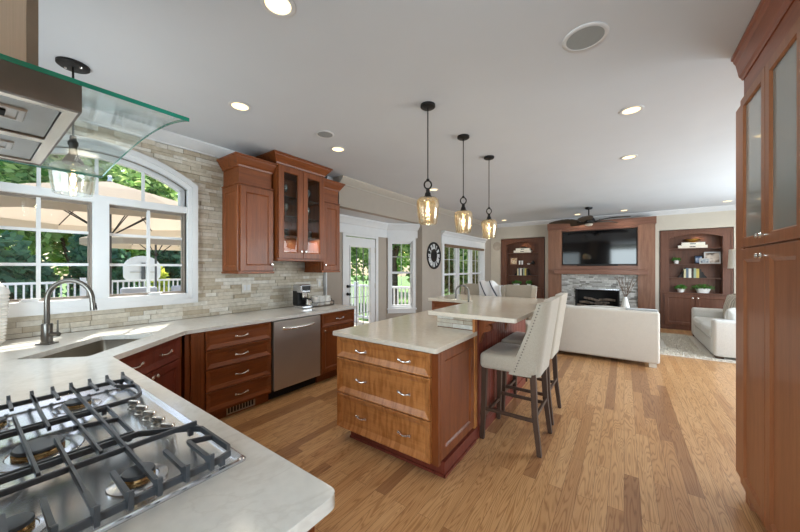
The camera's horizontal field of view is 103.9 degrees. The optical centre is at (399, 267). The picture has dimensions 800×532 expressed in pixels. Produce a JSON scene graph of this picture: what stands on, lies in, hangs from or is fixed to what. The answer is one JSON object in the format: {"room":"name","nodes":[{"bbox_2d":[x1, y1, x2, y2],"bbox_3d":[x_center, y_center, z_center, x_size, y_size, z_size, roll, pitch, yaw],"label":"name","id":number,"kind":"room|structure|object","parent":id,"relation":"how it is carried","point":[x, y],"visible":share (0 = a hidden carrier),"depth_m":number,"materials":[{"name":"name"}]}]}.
{"room":"kitchen","nodes":[
{"label":"kitchen","id":0,"kind":"room"},
{"bbox_2d":[5,120,385,357],"bbox_3d":[-1.804,0.050,4.317,0.419,2.820,5.520,0,0,36],"label":"wall","id":1,"kind":"structure","parent":0,"point":[219,293],"depth_m":3.49,"materials":[{"name":"stone"}]},
{"bbox_2d":[0,134,197,317],"bbox_3d":[-2.697,-0.370,2.812,0.200,1.490,1.520,0,0,36],"label":"window","id":2,"kind":"structure","parent":1,"relation":"in","point":[98,264],"depth_m":2.80,"materials":[{"name":"white paint"}]},
{"bbox_2d":[77,105,253,157],"bbox_3d":[-2.131,-1.305,3.438,0.085,0.110,3.410,0,0,36],"label":"trim","id":3,"kind":"structure","parent":1,"relation":"attached to","point":[89,115],"depth_m":3.01,"materials":[{"name":"white paint"}]},
{"bbox_2d":[242,283,250,292],"bbox_3d":[-1.886,0.247,3.847,0.013,0.115,0.115,0,0,36],"label":"outlet","id":4,"kind":"object","parent":1,"relation":"attached to","point":[246,287],"visible":1,"depth_m":3.84,"materials":[{"name":"beige plastic"}]},
{"bbox_2d":[216,151,277,273],"bbox_3d":[-1.758,-0.580,3.660,0.429,1.300,0.541,0,0,36],"label":"upper cabinet","id":5,"kind":"object","parent":1,"relation":"attached to","point":[247,191],"visible":1,"depth_m":3.52,"materials":[{"name":"brown wood"}]},
{"bbox_2d":[256,150,332,261],"bbox_3d":[-1.391,-0.718,4.104,0.510,1.275,0.885,0,0,36],"label":"upper cabinet","id":6,"kind":"object","parent":1,"relation":"attached to","point":[295,172],"visible":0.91,"depth_m":4.03,"materials":[{"name":"brown wood"}]},
{"bbox_2d":[284,196,318,206],"bbox_3d":[-1.433,-0.874,4.135,0.384,0.012,0.675,0,0,36],"label":"shelf","id":7,"kind":"object","parent":6,"relation":"attached to","point":[292,202],"depth_m":4.27,"materials":[{"name":"clear glass"}]},
{"bbox_2d":[284,215,318,222],"bbox_3d":[-1.433,-0.634,4.135,0.384,0.012,0.675,0,0,36],"label":"shelf","id":8,"kind":"object","parent":6,"relation":"attached to","point":[287,219],"depth_m":4.26,"materials":[{"name":"clear glass"}]},
{"bbox_2d":[284,235,318,239],"bbox_3d":[-1.433,-0.394,4.135,0.384,0.012,0.675,0,0,36],"label":"shelf","id":9,"kind":"object","parent":6,"relation":"attached to","point":[286,237],"depth_m":4.32,"materials":[{"name":"clear glass"}]},
{"bbox_2d":[304,178,344,272],"bbox_3d":[-1.114,-0.580,4.561,0.429,1.300,0.456,0,0,36],"label":"upper cabinet","id":10,"kind":"object","parent":1,"relation":"attached to","point":[331,188],"visible":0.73,"depth_m":4.46,"materials":[{"name":"brown wood"}]},
{"bbox_2d":[323,272,326,294],"bbox_3d":[-1.157,-0.188,4.844,0.060,1.465,0.020,0,0,36],"label":"trim","id":11,"kind":"structure","parent":1,"relation":"attached to","point":[324,274],"depth_m":4.83,"materials":[{"name":"white paint"}]},
{"bbox_2d":[342,232,377,325],"bbox_3d":[-0.734,0.421,5.924,0.110,2.078,0.980,0,0,36],"label":"door","id":12,"kind":"structure","parent":1,"relation":"in","point":[347,242],"depth_m":5.99,"materials":[{"name":"white paint"}]},
{"bbox_2d":[340,214,419,237],"bbox_3d":[-0.585,-0.769,5.967,2.412,0.299,0.460,0,0,-43],"label":"trim","id":13,"kind":"structure","parent":1,"relation":"attached to","point":[348,224],"depth_m":6.24,"materials":[{"name":"white paint"}]},
{"bbox_2d":[324,176,413,223],"bbox_3d":[-0.535,-1.140,5.979,0.670,0.440,2.800,0,0,36],"label":"soffit","id":14,"kind":"structure","parent":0,"point":[342,211],"depth_m":5.65,"materials":[{"name":"paint"}]},
{"bbox_2d":[38,0,760,223],"bbox_3d":[1.514,-1.410,2.974,7.600,0.100,13.600,0,0,36],"label":"ceiling","id":15,"kind":"structure","parent":0,"point":[500,74],"depth_m":2.33,"materials":[{"name":"paint"}]},
{"bbox_2d":[55,56,89,189],"bbox_3d":[-2.189,-0.925,2.096,0.224,0.870,0.224,0,0,36],"label":"pendant lamp","id":16,"kind":"object","parent":15,"relation":"hanging from","point":[72,158],"visible":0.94,"depth_m":2.09,"materials":[{"name":"black metal"}]},
{"bbox_2d":[228,101,251,111],"bbox_3d":[-1.347,-1.356,2.636,0.176,0.008,0.176,0,0,36],"label":"recessed light","id":17,"kind":"object","parent":15,"relation":"in","point":[237,105],"visible":1,"depth_m":2.63,"materials":[{"name":"white paint"}]},
{"bbox_2d":[260,0,295,17],"bbox_3d":[-0.629,-1.356,1.615,0.176,0.008,0.176,0,0,36],"label":"recessed light","id":18,"kind":"object","parent":15,"relation":"in","point":[277,8],"visible":1,"depth_m":1.63,"materials":[{"name":"white paint"}]},
{"bbox_2d":[316,130,333,137],"bbox_3d":[-0.765,-1.356,3.192,0.184,0.008,0.184,0,0,36],"label":"ceiling speaker","id":19,"kind":"object","parent":15,"relation":"attached to","point":[322,133],"visible":1,"depth_m":3.19,"materials":[{"name":"white paint"}]},
{"bbox_2d":[318,132,331,137],"bbox_3d":[-0.765,-1.355,3.192,0.150,0.004,0.150,0,0,36],"label":"grille","id":20,"kind":"object","parent":19,"relation":"attached to","point":[321,134],"depth_m":3.19,"materials":[{"name":"grey"}]},
{"bbox_2d":[330,146,345,151],"bbox_3d":[-0.712,-1.356,3.593,0.176,0.008,0.176,0,0,36],"label":"recessed light","id":21,"kind":"object","parent":15,"relation":"in","point":[334,148],"visible":1,"depth_m":3.59,"materials":[{"name":"white paint"}]},
{"bbox_2d":[420,101,434,215],"bbox_3d":[0.233,-0.862,2.619,0.188,0.996,0.188,0,0,36],"label":"pendant lamp","id":22,"kind":"object","parent":15,"relation":"hanging from","point":[427,106],"visible":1,"depth_m":2.61,"materials":[{"name":"black metal"}]},
{"bbox_2d":[457,134,468,225],"bbox_3d":[0.656,-0.862,3.244,0.188,0.996,0.188,0,0,36],"label":"pendant lamp","id":23,"kind":"object","parent":15,"relation":"hanging from","point":[462,137],"visible":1,"depth_m":3.24,"materials":[{"name":"black metal"}]},
{"bbox_2d":[484,155,493,230],"bbox_3d":[1.094,-0.862,3.847,0.188,0.996,0.188,0,0,36],"label":"pendant lamp","id":24,"kind":"object","parent":15,"relation":"hanging from","point":[488,157],"visible":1,"depth_m":3.84,"materials":[{"name":"black metal"}]},
{"bbox_2d":[562,22,609,51],"bbox_3d":[1.094,-1.356,1.851,0.242,0.008,0.242,0,0,36],"label":"ceiling speaker","id":25,"kind":"object","parent":15,"relation":"attached to","point":[586,36],"visible":1,"depth_m":1.83,"materials":[{"name":"white paint"}]},
{"bbox_2d":[566,26,604,49],"bbox_3d":[1.094,-1.355,1.851,0.197,0.004,0.197,0,0,36],"label":"grille","id":26,"kind":"object","parent":25,"relation":"attached to","point":[583,37],"depth_m":1.84,"materials":[{"name":"grey"}]},
{"bbox_2d":[549,207,630,226],"bbox_3d":[4.224,-1.147,7.047,1.556,0.424,1.513,0,0,36],"label":"ceiling fan","id":27,"kind":"object","parent":15,"relation":"hanging from","point":[588,220],"visible":1,"depth_m":7.07,"materials":[{"name":"black metal"}]},
{"bbox_2d":[620,154,637,159],"bbox_3d":[2.818,-1.356,3.852,0.176,0.008,0.176,0,0,36],"label":"recessed light","id":28,"kind":"object","parent":15,"relation":"in","point":[626,157],"visible":1,"depth_m":3.85,"materials":[{"name":"white paint"}]},
{"bbox_2d":[619,105,643,114],"bbox_3d":[1.999,-1.356,2.703,0.176,0.008,0.176,0,0,36],"label":"recessed light","id":29,"kind":"object","parent":15,"relation":"in","point":[633,109],"visible":1,"depth_m":2.70,"materials":[{"name":"white paint"}]},
{"bbox_2d":[386,238,416,318],"bbox_3d":[0.040,0.270,6.674,0.690,2.380,0.130,0,0,-9],"label":"wall","id":30,"kind":"structure","parent":0,"point":[388,315],"depth_m":6.56,"materials":[{"name":"beige paint"}]},
{"bbox_2d":[387,238,416,312],"bbox_3d":[0.031,0.170,6.637,0.630,1.580,0.160,0,0,-9],"label":"window","id":31,"kind":"structure","parent":30,"relation":"in","point":[401,308],"depth_m":6.63,"materials":[{"name":"white paint"}]},
{"bbox_2d":[333,176,490,312],"bbox_3d":[0.862,0.050,7.414,0.330,2.820,6.540,0,0,36],"label":"wall","id":32,"kind":"structure","parent":0,"point":[429,280],"depth_m":6.63,"materials":[{"name":"beige paint"}]},
{"bbox_2d":[339,175,492,226],"bbox_3d":[1.031,-1.305,7.293,0.085,0.110,6.540,0,0,36],"label":"trim","id":33,"kind":"structure","parent":32,"relation":"attached to","point":[347,181],"depth_m":5.82,"materials":[{"name":"beige paint"}]},
{"bbox_2d":[427,242,440,268],"bbox_3d":[0.761,-0.265,6.957,0.033,0.600,0.600,0,0,36],"label":"wall clock","id":34,"kind":"object","parent":32,"relation":"attached to","point":[433,251],"visible":1,"depth_m":6.94,"materials":[{"name":"black metal"}]},
{"bbox_2d":[442,243,484,295],"bbox_3d":[1.734,0.250,8.400,0.160,1.620,2.760,0,0,36],"label":"window","id":35,"kind":"structure","parent":32,"relation":"in","point":[450,273],"depth_m":8.03,"materials":[{"name":"white paint"}]},
{"bbox_2d":[444,244,483,250],"bbox_3d":[1.767,-0.526,8.377,0.080,0.063,2.500,0,0,36],"label":"roller shade","id":36,"kind":"object","parent":35,"relation":"attached to","point":[445,245],"visible":0.84,"depth_m":8.15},
{"bbox_2d":[441,231,487,248],"bbox_3d":[1.797,-0.705,8.355,0.095,0.290,2.780,0,0,36],"label":"trim","id":37,"kind":"structure","parent":32,"relation":"attached to","point":[447,237],"depth_m":8.11,"materials":[{"name":"white paint"}]},
{"bbox_2d":[219,328,766,531],"bbox_3d":[1.544,1.520,3.015,7.400,0.120,13.500,0,0,36],"label":"floor","id":38,"kind":"structure","parent":0,"point":[632,446],"depth_m":2.37,"materials":[{"name":"brown wood"}]},
{"bbox_2d":[119,336,181,396],"bbox_3d":[-1.895,1.020,2.329,0.207,0.877,0.892,0,0,-6],"label":"base cabinet","id":39,"kind":"object","parent":38,"relation":"on","point":[161,363],"visible":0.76,"depth_m":2.43,"materials":[{"name":"brown wood"}]},
{"bbox_2d":[181,322,270,418],"bbox_3d":[-1.889,1.020,3.240,0.716,0.877,0.820,0,0,36],"label":"base cabinet","id":40,"kind":"object","parent":38,"relation":"on","point":[226,372],"visible":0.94,"depth_m":3.01,"materials":[{"name":"brown wood"}]},
{"bbox_2d":[226,399,254,414],"bbox_3d":[-1.612,1.407,3.177,0.008,0.078,0.290,0,0,36],"label":"floor register","id":41,"kind":"object","parent":40,"relation":"attached to","point":[232,410],"depth_m":3.17,"materials":[{"name":"silver metal"}]},
{"bbox_2d":[268,314,319,399],"bbox_3d":[-1.436,1.024,3.830,0.726,0.871,0.647,0,0,36],"label":"dishwasher","id":42,"kind":"object","parent":38,"relation":"on","point":[295,342],"visible":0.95,"depth_m":3.60,"materials":[{"name":"silver metal"}]},
{"bbox_2d":[315,309,353,382],"bbox_3d":[-1.081,1.020,4.363,0.722,0.877,0.613,0,0,36],"label":"base cabinet","id":43,"kind":"object","parent":38,"relation":"on","point":[330,322],"visible":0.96,"depth_m":4.07,"materials":[{"name":"brown wood"}]},
{"bbox_2d":[333,294,544,478],"bbox_3d":[0.661,0.925,3.251,1.380,1.070,2.384,0,0,36],"label":"kitchen island","id":44,"kind":"object","parent":38,"relation":"on","point":[409,386],"visible":0.87,"depth_m":2.46,"materials":[{"name":"brown wood"}]},
{"bbox_2d":[333,310,476,353],"bbox_3d":[0.312,0.562,3.058,1.017,0.035,1.657,0,0,36],"label":"island countertop","id":45,"kind":"structure","parent":44,"relation":"on","point":[419,331],"depth_m":2.58,"materials":[{"name":"beige stone"}]},
{"bbox_2d":[455,285,469,301],"bbox_3d":[0.726,0.371,3.613,0.178,0.347,0.069,0,0,8],"label":"bar faucet","id":46,"kind":"object","parent":45,"relation":"on","point":[465,286],"visible":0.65,"depth_m":3.62,"materials":[{"name":"silver metal"}]},
{"bbox_2d":[460,283,478,294],"bbox_3d":[1.076,0.857,4.715,0.507,1.206,0.553,0,0,36],"label":"bar stool","id":47,"kind":"object","parent":38,"relation":"on","point":[473,288],"visible":0.12,"depth_m":4.93,"materials":[{"name":"fabric"}]},
{"bbox_2d":[479,280,503,296],"bbox_3d":[1.379,0.361,4.726,0.366,0.329,0.190,0,0,36],"label":"throw","id":48,"kind":"object","parent":47,"relation":"on","point":[490,288],"visible":0.83,"depth_m":4.68,"materials":[{"name":"fabric"}]},
{"bbox_2d":[501,285,536,381],"bbox_3d":[1.592,0.857,4.346,0.507,1.206,0.553,0,0,36],"label":"bar stool","id":49,"kind":"object","parent":38,"relation":"on","point":[522,291],"visible":0.22,"depth_m":4.48,"materials":[{"name":"fabric"}]},
{"bbox_2d":[480,297,559,457],"bbox_3d":[1.041,0.857,2.699,0.553,1.206,0.507,0,0,36],"label":"bar stool","id":50,"kind":"object","parent":38,"relation":"on","point":[530,359],"visible":1,"depth_m":2.51,"materials":[{"name":"fabric"}]},
{"bbox_2d":[501,237,544,298],"bbox_3d":[3.718,0.292,9.484,1.255,2.334,0.279,0,0,36],"label":"bookcase","id":51,"kind":"object","parent":38,"relation":"on","point":[537,245],"visible":0.39,"depth_m":9.52,"materials":[{"name":"brown wood"}]},
{"bbox_2d":[501,293,567,424],"bbox_3d":[1.378,0.857,3.195,0.553,1.206,0.507,0,0,36],"label":"bar stool","id":52,"kind":"object","parent":38,"relation":"on","point":[516,337],"visible":0.42,"depth_m":3.13,"materials":[{"name":"fabric"}]},
{"bbox_2d":[547,216,656,308],"bbox_3d":[5.121,0.124,8.115,2.360,2.669,0.438,0,0,36],"label":"fireplace","id":53,"kind":"object","parent":38,"relation":"on","point":[584,285],"visible":0.59,"depth_m":7.99,"materials":[{"name":"brown wood"}]},
{"bbox_2d":[562,228,636,264],"bbox_3d":[5.145,-0.520,8.149,1.636,0.890,0.076,0,0,36],"label":"television","id":54,"kind":"object","parent":53,"relation":"attached to","point":[613,246],"visible":1,"depth_m":8.08,"materials":[{"name":"black plastic"}]},
{"bbox_2d":[561,266,637,269],"bbox_3d":[5.122,0.007,8.116,1.660,0.095,0.158,0,0,36],"label":"mantel","id":55,"kind":"object","parent":53,"relation":"attached to","point":[562,267],"depth_m":8.02,"materials":[{"name":"brown wood"}]},
{"bbox_2d":[554,269,647,274],"bbox_3d":[5.046,0.115,7.985,2.010,0.120,0.140,0,0,36],"label":"mantel shelf","id":56,"kind":"object","parent":53,"relation":"attached to","point":[556,271],"depth_m":7.92,"materials":[{"name":"brown wood"}]},
{"bbox_2d":[559,304,659,367],"bbox_3d":[3.123,1.044,5.513,2.180,0.829,0.960,0,0,36],"label":"sofa","id":57,"kind":"object","parent":38,"relation":"on","point":[604,331],"visible":0.65,"depth_m":4.82,"materials":[{"name":"beige fabric"}]},
{"bbox_2d":[589,305,624,308],"bbox_3d":[3.397,0.829,5.141,0.920,0.398,0.245,0,0,36],"label":"cushion","id":58,"kind":"object","parent":57,"relation":"on","point":[590,305],"depth_m":5.10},
{"bbox_2d":[625,308,657,311],"bbox_3d":[3.637,0.634,4.720,0.392,0.030,0.182,0,0,36],"label":"knitted blanket","id":59,"kind":"object","parent":57,"relation":"on","point":[638,309],"visible":1,"depth_m":4.66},
{"bbox_2d":[659,227,732,330],"bbox_3d":[6.824,0.292,7.260,1.235,2.334,0.279,0,0,36],"label":"bookcase","id":60,"kind":"object","parent":38,"relation":"on","point":[675,307],"visible":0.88,"depth_m":7.32,"materials":[{"name":"brown wood"}]},
{"bbox_2d":[674,284,686,291],"bbox_3d":[6.643,0.488,7.415,0.244,0.191,0.234,0,0,36],"label":"potted plant","id":61,"kind":"object","parent":60,"relation":"on","point":[680,288],"visible":0.99,"depth_m":7.38,"materials":[{"name":"green plant"}]},
{"bbox_2d":[678,245,707,247],"bbox_3d":[6.818,-0.483,7.308,0.500,0.065,0.174,0,0,36],"label":"book","id":62,"kind":"object","parent":60,"relation":"on","point":[682,246],"visible":0.95,"depth_m":7.23,"materials":[{"name":"paper"}]},
{"bbox_2d":[681,242,704,245],"bbox_3d":[6.826,-0.549,7.302,0.400,0.065,0.164,0,0,36],"label":"book","id":63,"kind":"object","parent":62,"relation":"on","point":[688,243],"visible":0.98,"depth_m":7.23,"materials":[{"name":"paper"}]},
{"bbox_2d":[659,291,728,295],"bbox_3d":[6.827,0.600,7.264,1.235,0.030,0.245,0,0,36],"label":"countertop","id":64,"kind":"structure","parent":60,"relation":"on","point":[659,291],"depth_m":7.19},
{"bbox_2d":[694,255,702,263],"bbox_3d":[6.902,-0.183,7.236,0.150,0.190,0.062,0,0,36],"label":"picture frame","id":65,"kind":"object","parent":60,"relation":"on","point":[696,258],"visible":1,"depth_m":7.24,"materials":[{"name":"black metal"}]},
{"bbox_2d":[691,284,714,292],"bbox_3d":[6.951,0.477,7.193,0.400,0.214,0.274,0,0,36],"label":"potted plant","id":66,"kind":"object","parent":60,"relation":"on","point":[699,289],"visible":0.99,"depth_m":7.15,"materials":[{"name":"green plant"}]},
{"bbox_2d":[699,258,709,263],"bbox_3d":[6.952,-0.148,7.152,0.170,0.121,0.062,0,0,36],"label":"picture frame","id":67,"kind":"object","parent":60,"relation":"on","point":[701,260],"visible":1,"depth_m":7.14,"materials":[{"name":"white paint"}]},
{"bbox_2d":[704,252,720,263],"bbox_3d":[7.107,-0.223,7.127,0.270,0.270,0.062,0,0,36],"label":"picture frame","id":68,"kind":"object","parent":60,"relation":"on","point":[715,257],"visible":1,"depth_m":7.10,"materials":[{"name":"white paint"}]},
{"bbox_2d":[705,253,718,262],"bbox_3d":[7.103,-0.223,7.121,0.262,0.260,0.031,0,0,36],"label":"picture","id":69,"kind":"object","parent":68,"relation":"attached to","point":[714,257],"depth_m":7.11},
{"bbox_2d":[660,332,735,363],"bbox_3d":[4.421,1.441,6.563,3.363,0.036,2.191,0,0,36],"label":"rug","id":70,"kind":"object","parent":38,"relation":"on","point":[680,345],"visible":0.32,"depth_m":5.58,"materials":[{"name":"carpet"}]},
{"bbox_2d":[691,307,735,358],"bbox_3d":[5.958,1.022,5.548,0.970,0.844,2.080,0,0,36],"label":"loveseat","id":71,"kind":"object","parent":70,"relation":"on","point":[709,326],"visible":0.43,"depth_m":5.05,"materials":[{"name":"white fabric"}]},
{"bbox_2d":[701,322,710,337],"bbox_3d":[5.650,1.089,5.293,0.765,0.218,0.807,0,0,36],"label":"seat cushion","id":72,"kind":"object","parent":71,"relation":"on","point":[705,326],"depth_m":5.46,"materials":[{"name":"white fabric"}]},
{"bbox_2d":[693,317,723,329],"bbox_3d":[6.101,1.089,5.923,0.765,0.218,0.807,0,0,36],"label":"seat cushion","id":73,"kind":"object","parent":71,"relation":"on","point":[697,321],"depth_m":6.05,"materials":[{"name":"white fabric"}]},
{"bbox_2d":[722,293,735,316],"bbox_3d":[6.252,0.758,5.818,0.308,0.553,0.819,0,0,39],"label":"cushion","id":74,"kind":"object","parent":71,"relation":"on","point":[730,302],"visible":0.23,"depth_m":5.82,"materials":[{"name":"fabric"}]},
{"bbox_2d":[724,308,735,319],"bbox_3d":[5.412,0.833,5.069,0.240,0.365,0.175,0,0,36],"label":"bolster cushion","id":75,"kind":"object","parent":71,"relation":"on","point":[730,314],"visible":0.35,"depth_m":5.06,"materials":[{"name":"white fabric"}]},
{"bbox_3d":[4.424,1.233,6.395,1.250,0.427,0.650,0,0,36],"label":"coffee table","id":76,"kind":"object","parent":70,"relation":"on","visible":0},
{"bbox_2d":[615,276,638,307],"bbox_3d":[4.484,0.589,6.173,0.425,0.860,0.270,0,0,36],"label":"vase","id":77,"kind":"object","parent":76,"relation":"on","point":[625,303],"visible":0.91,"depth_m":6.17,"materials":[{"name":"white ceramic"}]},
{"bbox_2d":[727,249,735,267],"bbox_3d":[6.925,0.544,6.357,0.380,1.829,0.380,0,0,36],"label":"floor lamp","id":78,"kind":"object","parent":38,"relation":"on","point":[732,252],"visible":0.2,"depth_m":6.36,"materials":[{"name":"white fabric"}]},
{"bbox_2d":[731,0,799,531],"bbox_3d":[1.892,0.052,1.112,0.654,2.816,2.010,0,0,36],"label":"tall cabinet","id":79,"kind":"object","parent":38,"relation":"on","point":[766,57],"visible":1,"depth_m":1.58,"materials":[{"name":"brown wood"}]},
{"bbox_3d":[-1.154,1.021,1.057,1.894,0.877,0.656,0,0,36],"label":"cabinet","id":80,"kind":"object","parent":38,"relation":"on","visible":0},
{"bbox_2d":[0,304,355,531],"bbox_3d":[-0.865,0.562,2.519,3.209,0.035,3.380,0,0,36],"label":"countertop","id":81,"kind":"structure","parent":80,"relation":"on","point":[265,492],"depth_m":1.03,"materials":[{"name":"white stone"}]},
{"bbox_2d":[0,282,9,344],"bbox_3d":[-2.872,0.260,2.173,0.212,0.570,0.212,0,0,36],"label":"vase","id":82,"kind":"object","parent":81,"relation":"on","point":[4,291],"visible":1,"depth_m":2.20,"materials":[{"name":"white ceramic"}]},
{"bbox_2d":[35,278,96,344],"bbox_3d":[-2.382,0.311,2.252,0.359,0.467,0.076,0,0,-9],"label":"kitchen faucet","id":83,"kind":"object","parent":81,"relation":"on","point":[47,333],"visible":1,"depth_m":2.23,"materials":[{"name":"silver metal"}]},
{"bbox_2d":[42,339,137,357],"bbox_3d":[-2.149,0.664,2.212,0.385,0.167,0.668,0,0,-9],"label":"sink","id":84,"kind":"object","parent":81,"relation":"in","point":[93,348],"visible":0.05,"depth_m":2.41,"materials":[{"name":"metal"}]},
{"bbox_2d":[0,372,245,531],"bbox_3d":[-1.030,0.514,0.975,1.080,0.060,0.557,0,0,36],"label":"gas cooktop","id":85,"kind":"object","parent":81,"relation":"in","point":[93,457],"visible":1,"depth_m":0.87,"materials":[{"name":"silver metal"}]},
{"bbox_2d":[293,284,311,308],"bbox_3d":[-1.285,0.384,4.191,0.271,0.318,0.170,0,0,36],"label":"espresso machine","id":86,"kind":"object","parent":81,"relation":"on","point":[301,300],"visible":1,"depth_m":4.16,"materials":[{"name":"silver metal"}]},
{"bbox_2d":[312,298,333,306],"bbox_3d":[-1.133,0.500,4.482,0.207,0.087,0.368,0,0,36],"label":"wire tray","id":87,"kind":"object","parent":81,"relation":"on","point":[331,298],"visible":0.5,"depth_m":4.42,"materials":[{"name":"black metal"}]},
{"bbox_2d":[311,296,318,305],"bbox_3d":[-1.193,0.472,4.387,0.106,0.125,0.121,0,0,-17],"label":"cup","id":88,"kind":"object","parent":87,"relation":"on","point":[315,299],"visible":0.92,"depth_m":4.35,"materials":[{"name":"white ceramic"}]},
{"bbox_2d":[491,210,735,311],"bbox_3d":[5.670,0.050,8.178,6.900,2.820,0.300,0,0,36],"label":"wall","id":89,"kind":"structure","parent":0,"point":[719,219],"depth_m":7.58,"materials":[{"name":"beige paint"}]},
{"bbox_2d":[493,242,500,249],"bbox_3d":[3.058,-0.670,9.855,0.270,0.270,0.012,0,0,36],"label":"wall speaker","id":90,"kind":"object","parent":89,"relation":"attached to","point":[496,246],"visible":1,"depth_m":9.85},
{"bbox_2d":[491,205,735,227],"bbox_3d":[5.578,-1.305,8.007,6.650,0.110,0.085,0,0,36],"label":"trim","id":91,"kind":"structure","parent":89,"relation":"attached to","point":[725,207],"depth_m":7.69,"materials":[{"name":"white paint"}]},
{"bbox_3d":[-1.932,0.050,1.106,3.330,2.820,0.150,0,0,36],"label":"wall","id":92,"kind":"structure","parent":0,"visible":0},
{"bbox_2d":[0,0,188,177],"bbox_3d":[-1.067,-0.852,0.910,0.906,1.014,0.528,0,0,36],"label":"range hood","id":93,"kind":"object","parent":92,"relation":"attached to","point":[39,105],"visible":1,"depth_m":0.72,"materials":[{"name":"glass"}]},
{"label":"outside","id":94,"kind":"structure","parent":0,"visible":0},
{"bbox_2d":[56,275,409,321],"bbox_3d":[-24.259,2.135,29.667,66.010,0.150,100.000,0,0,36],"label":"ground","id":95,"kind":"structure","parent":94,"point":[402,281],"depth_m":28.04,"materials":[{"name":"green plant"}]},
{"bbox_2d":[0,230,64,299],"bbox_3d":[-12.012,0.539,9.736,1.685,3.352,2.224,0,0,36],"label":"shrub","id":96,"kind":"object","parent":95,"relation":"on","point":[8,274],"visible":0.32,"depth_m":9.51,"materials":[{"name":"green plant"}]},
{"bbox_2d":[0,154,150,287],"bbox_3d":[-14.032,-2.905,13.524,5.142,9.988,4.568,0,0,29],"label":"tree","id":97,"kind":"object","parent":95,"relation":"on","point":[16,173],"visible":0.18,"depth_m":12.56,"materials":[{"name":"green plant"}]},
{"bbox_2d":[62,234,137,296],"bbox_3d":[-10.748,0.130,11.346,1.716,3.953,2.000,0,0,36],"label":"shrub","id":98,"kind":"object","parent":95,"relation":"on","point":[78,254],"visible":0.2,"depth_m":10.82,"materials":[{"name":"green plant"}]},
{"bbox_2d":[123,256,160,286],"bbox_3d":[-7.714,0.855,9.397,0.165,2.410,0.900,0,0,36],"label":"backboard","id":99,"kind":"object","parent":95,"relation":"on","point":[129,272],"visible":0.56,"depth_m":9.33,"materials":[{"name":"grey metal"}]},
{"bbox_2d":[119,167,177,286],"bbox_3d":[-14.838,-2.674,18.544,5.168,9.638,4.773,0,0,43],"label":"tree","id":100,"kind":"object","parent":95,"relation":"on","point":[157,188],"visible":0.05,"depth_m":17.77,"materials":[{"name":"green plant"}]},
{"bbox_2d":[150,263,170,291],"bbox_3d":[-7.815,0.908,10.207,0.850,2.354,0.770,0,0,36],"label":"shrub","id":101,"kind":"object","parent":95,"relation":"on","point":[164,273],"visible":0.12,"depth_m":10.18,"materials":[{"name":"green plant"}]},
{"bbox_2d":[145,250,180,290],"bbox_3d":[-9.380,0.208,13.103,1.946,3.945,1.766,0,0,-27],"label":"shrub","id":102,"kind":"object","parent":95,"relation":"on","point":[167,256],"visible":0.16,"depth_m":12.59,"materials":[{"name":"green plant"}]},
{"bbox_2d":[348,236,401,300],"bbox_3d":[-1.900,-1.928,19.321,4.869,8.010,4.916,0,0,-33],"label":"tree","id":103,"kind":"object","parent":95,"relation":"on","point":[353,249],"visible":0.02,"depth_m":17.88,"materials":[{"name":"green plant"}]},
{"bbox_2d":[351,236,409,304],"bbox_3d":[-0.628,-1.920,14.956,4.840,7.979,5.444,0,0,36],"label":"tree","id":104,"kind":"object","parent":95,"relation":"on","point":[396,249],"visible":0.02,"depth_m":14.34,"materials":[{"name":"green plant"}]},
{"bbox_2d":[397,244,408,274],"bbox_3d":[-0.557,-2.464,26.469,4.377,9.083,4.145,0,0,-30],"label":"tree","id":105,"kind":"object","parent":95,"relation":"on","point":[400,264],"visible":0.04,"depth_m":25.42,"materials":[{"name":"green plant"}]},
{"bbox_2d":[399,245,409,265],"bbox_3d":[2.366,-2.896,21.061,4.984,9.946,3.854,0,0,44],"label":"tree","id":106,"kind":"object","parent":95,"relation":"on","point":[405,257],"visible":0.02,"depth_m":21.23,"materials":[{"name":"green plant"}]},
{"bbox_2d":[406,249,467,293],"bbox_3d":[2.734,0.225,13.866,4.996,3.727,4.561,0,0,22],"label":"tree","id":107,"kind":"object","parent":95,"relation":"on","point":[460,250],"visible":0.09,"depth_m":12.32,"materials":[{"name":"green plant"}]},
{"bbox_3d":[-5.667,1.810,5.656,6.600,0.500,10.600,0,0,36],"label":"skirt","id":108,"kind":"object","parent":95,"relation":"on","visible":0},
{"bbox_2d":[354,320,368,325],"bbox_3d":[-5.392,1.540,5.481,7.250,0.040,10.635,0,0,36],"label":"deck","id":109,"kind":"object","parent":108,"relation":"on","point":[359,322],"depth_m":8.65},
{"bbox_2d":[0,175,180,293],"bbox_3d":[-4.581,0.029,4.940,3.234,2.978,3.234,0,0,-43],"label":"parasol","id":110,"kind":"object","parent":109,"relation":"on","point":[14,211],"visible":0.38,"depth_m":4.92,"materials":[{"name":"beige fabric"}]},
{"bbox_2d":[2,278,180,298],"bbox_3d":[-7.911,0.890,7.847,0.100,1.260,9.550,0,0,36],"label":"deck railing","id":111,"kind":"object","parent":109,"relation":"on","point":[82,290],"visible":0.09,"depth_m":7.77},
{"bbox_2d":[79,236,180,286],"bbox_3d":[-6.414,0.129,8.220,2.679,2.778,2.679,0,0,-38],"label":"parasol","id":112,"kind":"object","parent":109,"relation":"on","point":[118,242],"visible":0.19,"depth_m":7.40,"materials":[{"name":"beige fabric"}]},
{"bbox_2d":[120,286,157,293],"bbox_3d":[-5.518,0.960,6.533,0.700,1.119,0.720,0,0,36],"label":"patio chair","id":113,"kind":"object","parent":109,"relation":"on","point":[129,289],"visible":0.19,"depth_m":6.31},
{"bbox_2d":[351,282,409,321],"bbox_3d":[-2.181,0.960,9.494,7.200,1.120,0.100,0,0,36],"label":"deck railing","id":114,"kind":"object","parent":109,"relation":"on","point":[354,284],"visible":0.09,"depth_m":8.63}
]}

